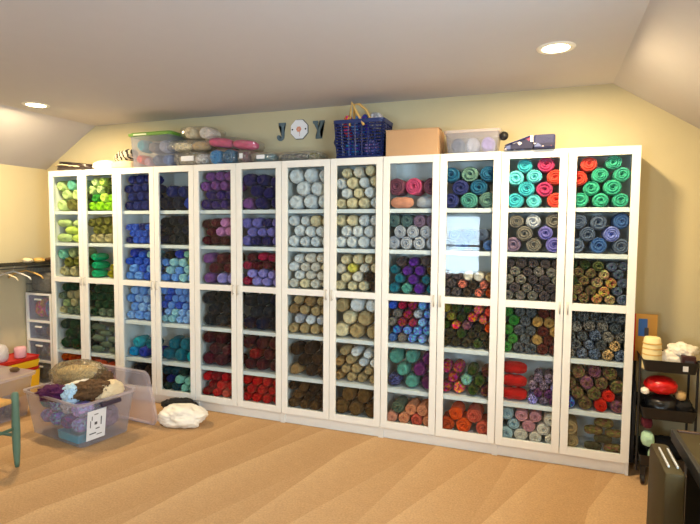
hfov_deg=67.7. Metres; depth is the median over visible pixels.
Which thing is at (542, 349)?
roll
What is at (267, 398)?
yarn ball
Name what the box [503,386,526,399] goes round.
yarn skein
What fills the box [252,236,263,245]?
yarn ball
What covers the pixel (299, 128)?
wall plaque
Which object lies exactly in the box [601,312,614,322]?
roll
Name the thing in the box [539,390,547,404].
roll
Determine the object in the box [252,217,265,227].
yarn ball
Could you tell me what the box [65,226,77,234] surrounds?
yarn skein
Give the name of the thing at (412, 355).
yarn ball
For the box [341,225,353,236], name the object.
yarn ball
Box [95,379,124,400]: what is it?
fleece
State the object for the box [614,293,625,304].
roll
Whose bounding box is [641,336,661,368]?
paper cup
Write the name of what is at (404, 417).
roll
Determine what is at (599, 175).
roll
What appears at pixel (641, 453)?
tray
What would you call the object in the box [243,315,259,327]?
yarn ball
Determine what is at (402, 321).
yarn ball
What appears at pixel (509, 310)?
roll
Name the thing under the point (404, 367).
yarn ball
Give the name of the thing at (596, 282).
roll
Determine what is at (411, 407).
roll
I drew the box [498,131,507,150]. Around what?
storage box
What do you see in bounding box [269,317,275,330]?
yarn ball
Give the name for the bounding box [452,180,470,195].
roll
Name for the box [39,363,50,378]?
yarn ball
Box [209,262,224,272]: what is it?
yarn ball
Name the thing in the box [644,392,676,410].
pack
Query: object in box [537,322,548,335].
roll
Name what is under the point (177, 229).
yarn ball
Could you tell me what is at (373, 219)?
yarn ball
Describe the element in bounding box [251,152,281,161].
pack
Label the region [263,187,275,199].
yarn ball
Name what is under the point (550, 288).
roll
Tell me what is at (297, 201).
yarn ball
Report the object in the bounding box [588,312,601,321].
roll
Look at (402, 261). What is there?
yarn ball
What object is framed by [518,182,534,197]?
roll
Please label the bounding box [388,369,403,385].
yarn ball
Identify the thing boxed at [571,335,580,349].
roll
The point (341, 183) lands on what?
yarn ball
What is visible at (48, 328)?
yarn ball
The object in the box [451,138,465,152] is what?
yarn ball
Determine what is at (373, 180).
yarn ball
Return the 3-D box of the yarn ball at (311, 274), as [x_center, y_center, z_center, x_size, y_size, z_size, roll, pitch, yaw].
[-0.280,0.095,4.040,0.078,0.075,0.185,2,4,20]
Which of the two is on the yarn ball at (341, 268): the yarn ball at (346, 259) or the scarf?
the yarn ball at (346, 259)
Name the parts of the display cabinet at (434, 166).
panel, door, panel, shelf, shelf, shelf, shelf, shelf, panel, panel, door, panel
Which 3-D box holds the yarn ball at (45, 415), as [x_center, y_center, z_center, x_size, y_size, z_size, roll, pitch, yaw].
[-2.212,1.130,3.880,0.135,0.101,0.137,2,4,30]
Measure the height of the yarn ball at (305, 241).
0.085 m
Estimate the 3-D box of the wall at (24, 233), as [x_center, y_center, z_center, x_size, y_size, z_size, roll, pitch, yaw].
[-4.179,0.289,2.324,0.100,2.078,6.500,2,4,21]
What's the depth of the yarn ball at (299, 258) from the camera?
3.98 m
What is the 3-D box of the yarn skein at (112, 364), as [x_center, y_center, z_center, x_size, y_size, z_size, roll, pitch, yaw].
[-2.121,0.932,4.709,0.145,0.067,0.070,2,4,21]
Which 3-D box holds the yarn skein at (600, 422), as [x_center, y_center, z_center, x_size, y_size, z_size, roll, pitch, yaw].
[1.604,1.017,3.300,0.113,0.062,0.064,2,4,21]
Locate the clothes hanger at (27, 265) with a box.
[8,265,43,278]
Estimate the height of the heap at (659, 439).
0.125 m
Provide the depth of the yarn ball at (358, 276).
3.82 m
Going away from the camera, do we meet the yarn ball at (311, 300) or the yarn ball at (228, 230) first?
the yarn ball at (311, 300)
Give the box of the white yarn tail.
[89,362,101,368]
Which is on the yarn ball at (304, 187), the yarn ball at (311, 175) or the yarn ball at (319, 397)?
the yarn ball at (311, 175)
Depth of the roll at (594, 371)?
3.29 m
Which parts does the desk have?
leg, panel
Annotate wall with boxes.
[0,164,48,353]
[47,84,699,436]
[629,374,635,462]
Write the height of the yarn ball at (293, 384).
0.079 m
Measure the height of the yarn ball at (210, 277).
0.098 m
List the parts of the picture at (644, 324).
blue panel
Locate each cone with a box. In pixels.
[0,344,8,362]
[14,346,26,357]
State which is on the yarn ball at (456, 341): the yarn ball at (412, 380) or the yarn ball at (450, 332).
the yarn ball at (450, 332)
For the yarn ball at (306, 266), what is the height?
0.076 m
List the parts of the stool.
woven seat, leg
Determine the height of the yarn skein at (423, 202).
0.079 m
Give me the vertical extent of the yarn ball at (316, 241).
0.088 m
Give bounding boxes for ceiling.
[0,0,699,169]
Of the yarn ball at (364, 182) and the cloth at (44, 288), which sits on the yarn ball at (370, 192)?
the yarn ball at (364, 182)
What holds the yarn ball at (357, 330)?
on the display cabinet at (328, 417)
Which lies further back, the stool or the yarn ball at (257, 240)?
the yarn ball at (257, 240)
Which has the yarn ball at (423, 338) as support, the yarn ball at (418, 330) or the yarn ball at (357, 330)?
the yarn ball at (418, 330)
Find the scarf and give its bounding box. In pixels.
[34,384,65,402]
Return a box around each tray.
[0,353,38,367]
[0,358,39,374]
[0,365,39,378]
[634,435,684,471]
[636,392,697,423]
[637,350,699,374]
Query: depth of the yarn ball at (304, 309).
3.99 m
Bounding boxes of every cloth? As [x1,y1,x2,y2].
[32,271,50,291]
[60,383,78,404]
[160,397,198,407]
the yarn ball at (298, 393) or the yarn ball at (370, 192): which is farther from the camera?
the yarn ball at (298, 393)
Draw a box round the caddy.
[504,134,554,150]
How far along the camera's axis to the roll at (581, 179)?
3.25 m
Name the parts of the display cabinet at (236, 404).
panel, door, shelf, shelf, shelf, shelf, shelf, panel, panel, panel, door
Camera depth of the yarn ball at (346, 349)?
3.90 m
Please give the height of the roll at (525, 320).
0.069 m
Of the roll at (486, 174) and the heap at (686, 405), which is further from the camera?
the roll at (486, 174)
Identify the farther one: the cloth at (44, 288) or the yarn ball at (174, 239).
the cloth at (44, 288)
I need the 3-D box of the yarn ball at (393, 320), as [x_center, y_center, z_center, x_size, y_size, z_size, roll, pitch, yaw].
[0.324,0.424,3.820,0.069,0.070,0.172,2,4,19]
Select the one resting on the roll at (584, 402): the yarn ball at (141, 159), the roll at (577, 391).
the roll at (577, 391)
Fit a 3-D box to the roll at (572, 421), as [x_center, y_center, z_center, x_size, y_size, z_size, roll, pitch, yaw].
[1.441,1.060,3.424,0.092,0.095,0.179,2,4,20]
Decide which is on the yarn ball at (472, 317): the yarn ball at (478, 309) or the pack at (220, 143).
the yarn ball at (478, 309)
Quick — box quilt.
[48,359,106,384]
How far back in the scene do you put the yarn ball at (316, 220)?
3.92 m
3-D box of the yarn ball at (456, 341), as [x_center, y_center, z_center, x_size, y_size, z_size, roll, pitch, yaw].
[0.754,0.549,3.675,0.069,0.069,0.188,2,4,21]
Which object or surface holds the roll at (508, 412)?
on the roll at (513, 423)
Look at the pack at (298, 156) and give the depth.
3.95 m
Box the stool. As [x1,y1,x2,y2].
[0,392,20,466]
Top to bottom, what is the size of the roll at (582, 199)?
0.092 m
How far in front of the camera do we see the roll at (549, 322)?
3.37 m
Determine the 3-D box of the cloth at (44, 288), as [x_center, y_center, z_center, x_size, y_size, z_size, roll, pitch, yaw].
[-2.897,0.185,5.042,0.303,0.189,0.245,2,4,21]
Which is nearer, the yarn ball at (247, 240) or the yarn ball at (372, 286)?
the yarn ball at (372, 286)
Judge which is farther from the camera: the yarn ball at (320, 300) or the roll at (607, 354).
the yarn ball at (320, 300)
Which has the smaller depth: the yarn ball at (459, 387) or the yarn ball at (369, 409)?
the yarn ball at (459, 387)
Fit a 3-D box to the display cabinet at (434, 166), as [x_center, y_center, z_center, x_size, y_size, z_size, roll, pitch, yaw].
[0.646,0.273,3.699,0.800,2.020,0.320,2,4,21]
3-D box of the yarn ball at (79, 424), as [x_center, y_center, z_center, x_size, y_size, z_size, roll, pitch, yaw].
[-1.882,1.144,3.691,0.135,0.101,0.137,2,4,30]
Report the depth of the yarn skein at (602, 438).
3.29 m
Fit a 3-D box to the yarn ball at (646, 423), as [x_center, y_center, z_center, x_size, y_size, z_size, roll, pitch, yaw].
[1.794,0.963,3.157,0.062,0.068,0.104,2,4,21]
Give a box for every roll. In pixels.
[387,408,399,421]
[389,236,401,248]
[390,178,407,195]
[390,214,402,226]
[392,395,408,412]
[394,225,407,237]
[398,409,411,422]
[401,214,414,226]
[401,236,414,248]
[405,398,420,414]
[406,178,424,195]
[407,225,421,237]
[411,411,423,424]
[413,236,427,248]
[414,214,427,226]
[417,399,428,415]
[420,226,431,238]
[423,178,439,194]
[423,413,435,425]
[426,215,431,226]
[426,237,430,249]
[443,410,456,429]
[446,238,456,249]
[447,167,462,183]
[447,193,460,207]
[448,230,461,239]
[449,401,465,419]
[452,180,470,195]
[456,239,468,249]
[456,411,472,431]
[461,166,480,183]
[461,193,479,207]
[462,229,475,240]
[466,402,483,422]
[469,239,483,250]
[470,180,489,195]
[475,228,490,240]
[476,413,487,434]
[479,192,492,207]
[480,166,493,183]
[483,240,491,250]
[502,420,513,437]
[503,406,514,418]
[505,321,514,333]
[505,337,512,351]
[506,273,514,283]
[506,288,514,298]
[506,307,514,315]
[507,237,521,250]
[507,258,515,267]
[507,411,519,428]
[508,312,519,324]
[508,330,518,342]
[509,171,524,186]
[509,193,523,207]
[509,215,524,227]
[509,281,520,291]
[510,265,520,275]
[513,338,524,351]
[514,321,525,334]
[514,421,527,439]
[515,273,526,283]
[515,289,525,299]
[515,307,525,316]
[515,407,528,420]
[516,226,532,240]
[516,257,527,267]
[517,159,532,174]
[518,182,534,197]
[520,313,530,325]
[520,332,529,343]
[522,282,531,292]
[522,413,535,431]
[523,266,532,275]
[525,323,535,335]
[525,338,536,353]
[526,170,542,184]
[526,195,541,207]
[526,215,540,228]
[526,238,541,251]
[526,308,536,317]
[527,289,537,299]
[528,258,538,267]
[528,274,537,284]
[528,375,537,388]
[528,389,537,403]
[529,409,541,421]
[529,424,541,441]
[532,314,542,326]
[532,331,542,344]
[533,265,543,276]
[533,282,542,292]
[533,382,542,396]
[534,368,542,381]
[536,182,552,197]
[536,416,549,434]
[537,158,554,174]
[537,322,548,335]
[537,340,547,354]
[538,226,552,239]
[538,309,548,317]
[539,274,549,284]
[539,289,549,300]
[539,375,548,389]
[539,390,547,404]
[540,258,550,268]
[543,331,553,345]
[544,314,554,327]
[544,368,552,382]
[544,384,552,398]
[544,411,551,425]
[545,237,556,252]
[545,282,555,292]
[545,426,550,443]
[546,170,559,185]
[546,213,557,227]
[546,267,555,276]
[547,193,558,207]
[549,324,554,336]
[549,343,553,355]
[550,290,555,301]
[550,309,554,319]
[551,259,556,268]
[552,276,555,284]
[567,432,577,446]
[568,414,577,433]
[569,371,575,387]
[569,390,574,406]
[571,318,582,331]
[571,329,574,340]
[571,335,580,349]
[571,363,584,377]
[571,381,583,397]
[572,293,576,301]
[572,311,576,321]
[573,266,583,276]
[573,275,576,284]
[573,282,582,293]
[574,238,584,252]
[575,214,586,228]
[576,171,586,187]
[576,193,588,207]
[576,311,588,320]
[576,327,587,340]
[576,343,586,357]
[577,274,588,285]
[577,291,588,302]
[577,390,591,408]
[578,227,595,240]
[579,157,597,173]
[579,259,589,268]
[579,370,592,388]
[581,181,599,196]
[582,317,594,330]
[583,335,593,348]
[584,267,595,277]
[584,284,595,294]
[586,365,600,377]
[586,382,600,399]
[587,344,600,358]
[588,237,606,252]
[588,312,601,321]
[588,326,600,340]
[589,215,606,229]
[589,276,602,287]
[590,168,608,183]
[590,193,608,206]
[590,292,601,303]
[591,260,603,270]
[593,372,607,389]
[593,395,606,411]
[594,318,607,331]
[594,337,606,349]
[596,285,608,296]
[597,269,608,279]
[600,328,613,341]
[600,346,613,359]
[600,385,614,401]
[601,180,621,195]
[601,226,619,241]
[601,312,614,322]
[601,366,616,379]
[602,293,614,304]
[603,155,621,171]
[603,277,616,287]
[604,261,616,271]
[607,320,620,333]
[607,338,620,351]
[608,376,622,393]
[608,394,621,412]
[610,193,628,206]
[610,213,629,228]
[610,269,623,278]
[610,285,622,295]
[611,167,630,182]
[611,239,628,253]
[613,313,625,324]
[613,329,624,342]
[613,347,623,360]
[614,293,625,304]
[615,278,626,287]
[616,261,627,270]
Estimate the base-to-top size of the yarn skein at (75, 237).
0.072 m
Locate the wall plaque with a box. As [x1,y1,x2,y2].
[291,119,307,139]
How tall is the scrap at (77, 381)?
0.092 m
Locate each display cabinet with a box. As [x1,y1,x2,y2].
[48,168,121,397]
[116,165,196,402]
[193,161,282,422]
[282,157,382,437]
[380,151,501,454]
[494,145,641,475]
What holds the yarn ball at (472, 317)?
on the yarn ball at (466, 325)
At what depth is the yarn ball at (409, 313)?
3.71 m
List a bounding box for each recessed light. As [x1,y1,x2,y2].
[21,102,49,107]
[536,41,575,54]
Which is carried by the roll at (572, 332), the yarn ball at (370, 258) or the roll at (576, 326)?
the roll at (576, 326)
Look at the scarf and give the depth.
3.67 m
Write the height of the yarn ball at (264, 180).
0.093 m
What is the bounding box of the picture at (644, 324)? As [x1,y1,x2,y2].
[633,313,657,360]
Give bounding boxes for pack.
[167,140,216,153]
[174,152,213,165]
[180,126,225,141]
[204,136,264,151]
[209,149,243,163]
[237,149,257,162]
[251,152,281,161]
[278,151,327,160]
[644,375,677,394]
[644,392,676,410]
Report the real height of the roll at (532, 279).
0.061 m
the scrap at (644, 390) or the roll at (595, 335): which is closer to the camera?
the scrap at (644, 390)
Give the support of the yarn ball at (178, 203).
on the display cabinet at (156, 328)
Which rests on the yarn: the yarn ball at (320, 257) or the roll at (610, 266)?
the yarn ball at (320, 257)
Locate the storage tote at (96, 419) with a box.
[27,397,130,441]
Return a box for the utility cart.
[633,350,699,483]
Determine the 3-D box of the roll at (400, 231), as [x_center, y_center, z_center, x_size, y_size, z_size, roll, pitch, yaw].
[0.379,-0.218,3.759,0.087,0.093,0.184,2,4,20]
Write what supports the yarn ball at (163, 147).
in the tote at (166, 135)
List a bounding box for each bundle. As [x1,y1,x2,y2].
[92,160,114,168]
[111,149,140,167]
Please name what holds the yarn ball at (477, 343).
on the display cabinet at (434, 166)
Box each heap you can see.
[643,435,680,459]
[672,395,693,411]
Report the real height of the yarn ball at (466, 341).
0.072 m
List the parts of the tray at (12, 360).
panel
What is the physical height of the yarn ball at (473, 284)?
0.060 m
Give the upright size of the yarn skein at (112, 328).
0.062 m
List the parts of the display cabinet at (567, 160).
panel, door, shelf, shelf, panel, shelf, shelf, shelf, panel, door, panel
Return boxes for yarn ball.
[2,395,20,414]
[35,298,48,316]
[36,323,49,335]
[37,342,49,355]
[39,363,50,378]
[40,407,55,421]
[41,402,49,407]
[46,301,49,316]
[46,325,49,335]
[47,345,50,356]
[49,400,61,410]
[50,410,66,424]
[60,400,80,413]
[60,413,78,428]
[67,199,77,210]
[71,401,94,416]
[71,416,86,431]
[86,401,101,415]
[98,404,118,427]
[128,373,143,383]
[133,335,150,346]
[133,362,151,374]
[137,140,152,152]
[137,155,151,164]
[139,345,151,356]
[140,374,151,384]
[144,158,156,166]
[145,364,162,374]
[149,142,164,153]
[153,155,167,165]
[159,141,174,152]
[160,197,176,209]
[163,155,179,165]
[163,346,176,358]
[166,185,180,197]
[169,215,180,225]
[169,335,186,348]
[170,234,181,243]
[173,197,188,209]
[173,225,183,234]
[175,348,189,360]
[178,186,188,198]
[178,215,188,225]
[178,234,188,243]
[180,336,189,349]
[182,225,188,234]
[184,197,188,208]
[201,199,215,209]
[202,219,212,228]
[203,252,219,262]
[203,291,217,303]
[203,331,219,342]
[203,351,220,363]
[204,272,219,282]
[204,313,219,324]
[206,172,218,181]
[206,190,218,200]
[208,302,223,313]
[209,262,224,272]
[209,341,226,353]
[211,181,223,190]
[211,200,224,209]
[211,218,222,227]
[211,235,222,244]
[215,291,230,302]
[215,353,231,365]
[216,171,226,181]
[216,227,227,235]
[216,313,230,325]
[216,332,230,343]
[217,252,230,263]
[217,272,229,283]
[220,181,230,191]
[220,218,230,227]
[221,200,230,209]
[221,236,230,244]
[222,301,230,313]
[222,344,231,355]
[224,171,230,181]
[224,262,230,272]
[225,227,230,235]
[226,190,243,199]
[228,273,245,282]
[228,292,245,301]
[228,313,246,325]
[243,173,259,186]
[243,198,257,209]
[243,218,253,228]
[243,235,253,245]
[243,261,256,269]
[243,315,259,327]
[243,335,259,347]
[244,292,259,305]
[245,357,259,368]
[247,227,259,236]
[247,252,260,260]
[247,382,262,392]
[250,185,266,197]
[250,346,266,358]
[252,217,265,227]
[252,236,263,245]
[252,276,264,285]
[255,197,271,209]
[255,316,271,329]
[256,336,272,348]
[256,357,272,369]
[257,174,273,186]
[257,227,268,236]
[257,293,272,305]
[257,384,273,393]
[258,269,271,277]
[262,236,273,245]
[262,260,275,269]
[262,277,273,285]
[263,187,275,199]
[263,218,274,227]
[263,304,275,318]
[263,377,275,385]
[263,392,275,402]
[264,347,275,359]
[267,227,275,236]
[268,253,275,261]
[268,270,275,278]
[268,385,275,394]
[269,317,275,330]
[269,337,275,348]
[270,294,275,306]
[270,359,275,370]
[271,177,275,188]
[271,198,275,208]
[288,235,302,246]
[289,169,305,183]
[289,195,305,209]
[289,215,301,225]
[289,261,301,270]
[289,277,300,286]
[289,322,302,332]
[289,380,301,388]
[289,395,303,406]
[290,303,303,312]
[290,341,306,354]
[291,361,306,373]
[294,224,306,235]
[294,253,306,262]
[294,295,308,303]
[294,387,307,397]
[295,270,307,279]
[295,312,309,322]
[297,181,312,196]
[298,352,312,365]
[300,236,312,246]
[300,262,311,270]
[300,278,313,287]
[300,304,312,313]
[300,322,314,332]
[300,382,311,390]
[300,397,312,408]
[301,216,312,226]
[304,168,320,183]
[304,194,319,208]
[304,340,320,353]
[305,225,317,236]
[305,252,318,262]
[305,296,319,305]
[305,390,320,400]
[306,270,319,279]
[306,314,319,323]
[306,362,319,375]
[310,215,323,226]
[310,383,322,391]
[310,399,322,409]
[311,181,323,196]
[311,236,323,246]
[311,262,323,271]
[311,278,323,288]
[311,304,322,315]
[311,323,322,333]
[311,350,322,364]
[316,226,323,236]
[316,390,322,401]
[317,252,323,262]
[317,271,323,280]
[317,296,323,305]
[317,315,322,324]
[318,195,323,208]
[318,364,322,376]
[319,170,337,182]
[320,343,336,352]
[336,298,351,311]
[336,320,351,335]
[336,396,351,412]
[337,178,348,189]
[337,198,348,208]
[337,215,348,226]
[337,235,347,247]
[337,263,348,273]
[337,279,348,289]
[340,343,353,354]
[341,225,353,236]
[341,254,353,264]
[341,272,353,281]
[341,363,353,372]
[342,168,355,178]
[342,188,355,198]
[342,387,358,400]
[343,115,352,136]
[343,309,358,323]
[344,142,360,154]
[346,353,359,363]
[347,177,360,189]
[347,197,359,208]
[347,214,359,226]
[347,236,359,247]
[347,263,360,271]
[347,370,360,380]
[348,280,359,289]
[349,398,366,415]
[350,298,367,311]
[350,322,366,337]
[351,116,360,136]
[351,344,364,355]
[351,361,364,372]
[352,225,365,236]
[352,271,365,281]
[353,167,367,178]
[353,254,365,263]
[354,188,366,198]
[357,389,373,402]
[358,197,371,208]
[358,235,371,247]
[358,280,371,290]
[358,309,374,325]
[358,371,370,381]
[359,177,372,188]
[359,214,371,226]
[359,356,371,365]
[360,114,371,135]
[360,263,371,272]
[363,347,373,358]
[364,141,379,153]
[364,225,375,237]
[364,364,373,374]
[365,165,375,176]
[365,187,375,198]
[365,254,374,263]
[365,271,374,281]
[365,398,373,417]
[366,299,374,311]
[367,323,374,338]
[369,112,383,128]
[370,175,375,186]
[370,215,375,226]
[370,237,375,247]
[370,281,374,290]
[371,197,375,207]
[371,263,374,272]
[388,315,399,325]
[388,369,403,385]
[389,281,402,291]
[389,347,405,362]
[390,264,402,273]
[393,307,405,316]
[393,324,404,332]
[395,273,407,282]
[397,256,409,266]
[397,360,412,375]
[398,316,409,325]
[398,331,408,341]
[401,282,414,292]
[402,265,414,275]
[403,309,414,318]
[403,324,414,333]
[405,349,420,362]
[405,371,421,386]
[408,274,420,284]
[408,301,418,309]
[408,317,419,326]
[408,332,419,341]
[409,257,420,266]
[413,308,425,317]
[413,325,423,334]
[413,359,428,375]
[414,282,426,293]
[415,265,427,275]
[418,302,429,309]
[418,316,429,326]
[418,333,428,342]
[421,255,430,266]
[421,372,428,388]
[422,274,430,284]
[422,350,436,364]
[423,324,429,335]
[424,309,429,317]
[443,378,453,391]
[444,358,453,372]
[446,310,457,319]
[446,326,456,337]
[447,278,457,287]
[448,369,460,381]
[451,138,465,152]
[451,335,462,345]
[452,286,463,295]
[452,304,462,311]
[452,319,461,328]
[453,358,465,372]
[453,378,465,392]
[456,327,467,337]
[457,311,466,321]
[458,279,468,287]
[461,371,472,384]
[462,287,472,295]
[462,319,472,329]
[462,335,472,346]
[463,271,473,280]
[463,305,473,312]
[466,138,480,152]
[467,362,478,375]
[468,280,478,289]
[468,311,478,321]
[468,328,477,338]
[468,380,479,394]
[473,321,483,331]
[473,336,483,347]
[474,271,485,281]
[474,287,484,296]
[474,305,483,313]
[474,371,486,385]
[479,313,489,323]
[479,329,489,340]
[480,280,490,289]
[480,382,487,396]
[481,137,494,151]
[481,363,488,376]
[640,430,654,446]
[641,417,652,428]
[675,390,685,400]
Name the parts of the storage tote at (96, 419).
handle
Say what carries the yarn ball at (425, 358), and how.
on the yarn ball at (420, 368)
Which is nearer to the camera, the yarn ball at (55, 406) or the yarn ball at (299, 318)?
the yarn ball at (55, 406)
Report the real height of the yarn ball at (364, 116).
0.156 m
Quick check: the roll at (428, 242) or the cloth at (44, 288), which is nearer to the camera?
the roll at (428, 242)
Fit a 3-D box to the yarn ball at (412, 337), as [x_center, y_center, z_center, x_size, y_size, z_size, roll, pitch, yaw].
[0.464,0.540,3.783,0.068,0.068,0.180,2,4,21]
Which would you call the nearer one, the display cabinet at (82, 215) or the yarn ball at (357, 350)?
the yarn ball at (357, 350)
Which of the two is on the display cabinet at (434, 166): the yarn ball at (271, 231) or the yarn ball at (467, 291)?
the yarn ball at (467, 291)
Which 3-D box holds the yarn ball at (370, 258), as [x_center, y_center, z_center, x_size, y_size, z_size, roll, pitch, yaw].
[0.164,-0.023,3.861,0.077,0.079,0.180,2,4,21]
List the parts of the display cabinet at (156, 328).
panel, door, shelf, shelf, shelf, shelf, shelf, panel, panel, panel, door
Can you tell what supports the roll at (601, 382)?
on the roll at (593, 393)
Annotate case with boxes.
[646,443,685,523]
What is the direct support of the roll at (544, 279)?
on the roll at (550, 288)
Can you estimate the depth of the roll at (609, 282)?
3.22 m
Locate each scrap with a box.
[10,367,19,371]
[65,378,88,384]
[641,387,648,393]
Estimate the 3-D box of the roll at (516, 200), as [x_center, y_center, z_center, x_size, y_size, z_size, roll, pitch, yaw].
[1.104,-0.406,3.477,0.109,0.098,0.183,1,3,21]
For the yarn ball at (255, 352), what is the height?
0.104 m
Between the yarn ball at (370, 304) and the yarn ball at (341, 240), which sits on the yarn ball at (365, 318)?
the yarn ball at (370, 304)
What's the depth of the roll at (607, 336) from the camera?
3.25 m
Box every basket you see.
[26,265,51,293]
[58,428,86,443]
[333,102,392,158]
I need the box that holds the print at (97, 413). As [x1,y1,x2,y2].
[89,413,101,434]
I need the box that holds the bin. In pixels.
[0,368,39,397]
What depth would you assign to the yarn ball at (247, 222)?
4.13 m
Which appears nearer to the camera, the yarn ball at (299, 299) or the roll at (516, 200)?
the roll at (516, 200)
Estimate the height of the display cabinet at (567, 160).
2.020 m
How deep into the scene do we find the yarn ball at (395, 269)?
3.73 m
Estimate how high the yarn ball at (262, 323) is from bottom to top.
0.105 m
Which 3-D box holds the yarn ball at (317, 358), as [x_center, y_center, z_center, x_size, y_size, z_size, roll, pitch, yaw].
[-0.229,0.735,4.041,0.104,0.103,0.168,2,4,18]
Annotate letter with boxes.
[277,123,285,140]
[313,120,324,138]
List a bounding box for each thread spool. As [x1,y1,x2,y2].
[21,258,32,262]
[33,258,44,261]
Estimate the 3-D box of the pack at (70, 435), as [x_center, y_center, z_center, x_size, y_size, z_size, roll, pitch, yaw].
[-1.964,1.229,3.715,0.250,0.055,0.100,2,4,30]
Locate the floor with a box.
[0,385,683,523]
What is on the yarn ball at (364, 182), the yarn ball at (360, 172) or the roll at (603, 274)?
the yarn ball at (360, 172)
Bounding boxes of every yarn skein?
[57,233,72,241]
[58,219,72,226]
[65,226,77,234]
[72,234,78,241]
[73,220,88,226]
[91,345,105,351]
[92,323,105,329]
[92,335,105,341]
[94,359,107,366]
[100,329,113,335]
[100,340,114,347]
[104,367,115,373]
[107,361,115,368]
[108,336,114,342]
[109,326,114,332]
[109,347,114,352]
[391,197,413,207]
[417,197,439,207]
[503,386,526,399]
[504,360,526,373]
[504,373,526,386]
[584,424,602,434]
[584,441,601,449]
[594,418,613,427]
[594,434,611,443]
[603,443,619,452]
[605,428,620,437]
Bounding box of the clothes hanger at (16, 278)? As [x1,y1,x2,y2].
[0,267,18,280]
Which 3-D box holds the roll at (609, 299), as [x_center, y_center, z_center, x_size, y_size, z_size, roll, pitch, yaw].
[1.640,0.231,3.310,0.060,0.059,0.188,2,4,20]
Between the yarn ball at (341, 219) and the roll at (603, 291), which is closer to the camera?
the roll at (603, 291)
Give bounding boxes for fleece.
[71,378,110,400]
[91,369,113,380]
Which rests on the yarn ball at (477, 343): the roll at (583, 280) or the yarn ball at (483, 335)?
the yarn ball at (483, 335)
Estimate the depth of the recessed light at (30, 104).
4.08 m
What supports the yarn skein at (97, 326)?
in the display cabinet at (82, 215)
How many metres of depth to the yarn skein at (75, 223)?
4.75 m
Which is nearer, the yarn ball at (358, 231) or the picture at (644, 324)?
the picture at (644, 324)
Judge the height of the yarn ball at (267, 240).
0.082 m
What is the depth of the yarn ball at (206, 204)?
4.26 m
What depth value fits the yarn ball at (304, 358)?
4.02 m
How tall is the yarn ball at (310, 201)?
0.119 m
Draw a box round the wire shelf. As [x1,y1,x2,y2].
[0,261,50,269]
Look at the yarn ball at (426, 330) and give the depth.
3.67 m
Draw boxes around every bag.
[55,161,93,170]
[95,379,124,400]
[157,403,208,428]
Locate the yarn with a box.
[57,174,490,408]
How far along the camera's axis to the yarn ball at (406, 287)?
3.70 m
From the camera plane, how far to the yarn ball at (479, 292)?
3.52 m
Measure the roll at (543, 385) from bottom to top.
0.058 m
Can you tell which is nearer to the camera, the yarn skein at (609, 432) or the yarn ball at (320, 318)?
the yarn skein at (609, 432)
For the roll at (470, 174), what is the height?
0.104 m
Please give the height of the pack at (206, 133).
0.116 m
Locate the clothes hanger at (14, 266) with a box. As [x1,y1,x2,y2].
[0,266,31,279]
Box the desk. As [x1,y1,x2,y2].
[671,429,699,523]
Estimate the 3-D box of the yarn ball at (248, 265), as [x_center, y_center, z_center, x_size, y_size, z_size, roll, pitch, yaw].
[-0.797,0.022,4.222,0.079,0.074,0.187,2,4,20]
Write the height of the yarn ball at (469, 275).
0.065 m
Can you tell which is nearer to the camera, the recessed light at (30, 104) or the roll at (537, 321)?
the roll at (537, 321)
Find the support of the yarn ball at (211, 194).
on the yarn ball at (206, 204)
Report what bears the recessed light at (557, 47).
in the ceiling
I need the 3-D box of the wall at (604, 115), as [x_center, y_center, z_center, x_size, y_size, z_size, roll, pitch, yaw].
[-0.367,-0.044,4.290,5.830,2.565,0.100,2,4,21]
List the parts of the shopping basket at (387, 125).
handle, handle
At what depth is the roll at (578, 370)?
3.32 m
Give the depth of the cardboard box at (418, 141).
3.60 m
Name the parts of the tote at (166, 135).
lid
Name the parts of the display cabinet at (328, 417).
panel, door, shelf, shelf, panel, shelf, shelf, shelf, panel, panel, door, panel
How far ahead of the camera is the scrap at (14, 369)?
4.16 m
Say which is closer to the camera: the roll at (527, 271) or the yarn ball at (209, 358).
the roll at (527, 271)
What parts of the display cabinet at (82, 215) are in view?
panel, door, shelf, shelf, shelf, shelf, shelf, panel, door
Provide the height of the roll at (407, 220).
0.091 m
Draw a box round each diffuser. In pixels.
[26,103,45,106]
[542,44,569,52]
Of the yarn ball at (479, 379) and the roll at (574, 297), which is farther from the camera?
the yarn ball at (479, 379)
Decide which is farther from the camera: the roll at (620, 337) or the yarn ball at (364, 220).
the yarn ball at (364, 220)
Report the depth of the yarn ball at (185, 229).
4.33 m
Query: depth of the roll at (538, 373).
3.42 m
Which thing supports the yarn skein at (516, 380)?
on the yarn skein at (510, 392)
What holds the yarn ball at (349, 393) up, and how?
on the yarn ball at (342, 406)
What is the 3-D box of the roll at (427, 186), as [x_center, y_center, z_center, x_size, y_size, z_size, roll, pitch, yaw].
[0.586,-0.526,3.666,0.118,0.118,0.181,2,4,21]
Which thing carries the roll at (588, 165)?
on the roll at (581, 179)
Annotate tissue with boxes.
[662,350,680,362]
[667,341,699,356]
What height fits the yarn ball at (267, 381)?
0.085 m
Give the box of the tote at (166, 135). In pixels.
[128,130,188,161]
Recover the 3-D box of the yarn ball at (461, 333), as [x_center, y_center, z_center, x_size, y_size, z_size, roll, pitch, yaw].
[0.784,0.491,3.646,0.069,0.070,0.167,2,4,20]
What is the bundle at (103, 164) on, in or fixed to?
on the display cabinet at (82, 215)
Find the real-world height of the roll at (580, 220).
0.100 m
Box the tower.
[25,291,55,385]
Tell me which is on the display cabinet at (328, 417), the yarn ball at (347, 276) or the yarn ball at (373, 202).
the yarn ball at (373, 202)
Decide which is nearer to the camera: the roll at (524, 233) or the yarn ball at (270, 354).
the roll at (524, 233)
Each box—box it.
[386,127,443,155]
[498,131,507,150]
[680,355,695,373]
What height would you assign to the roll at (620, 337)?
0.069 m

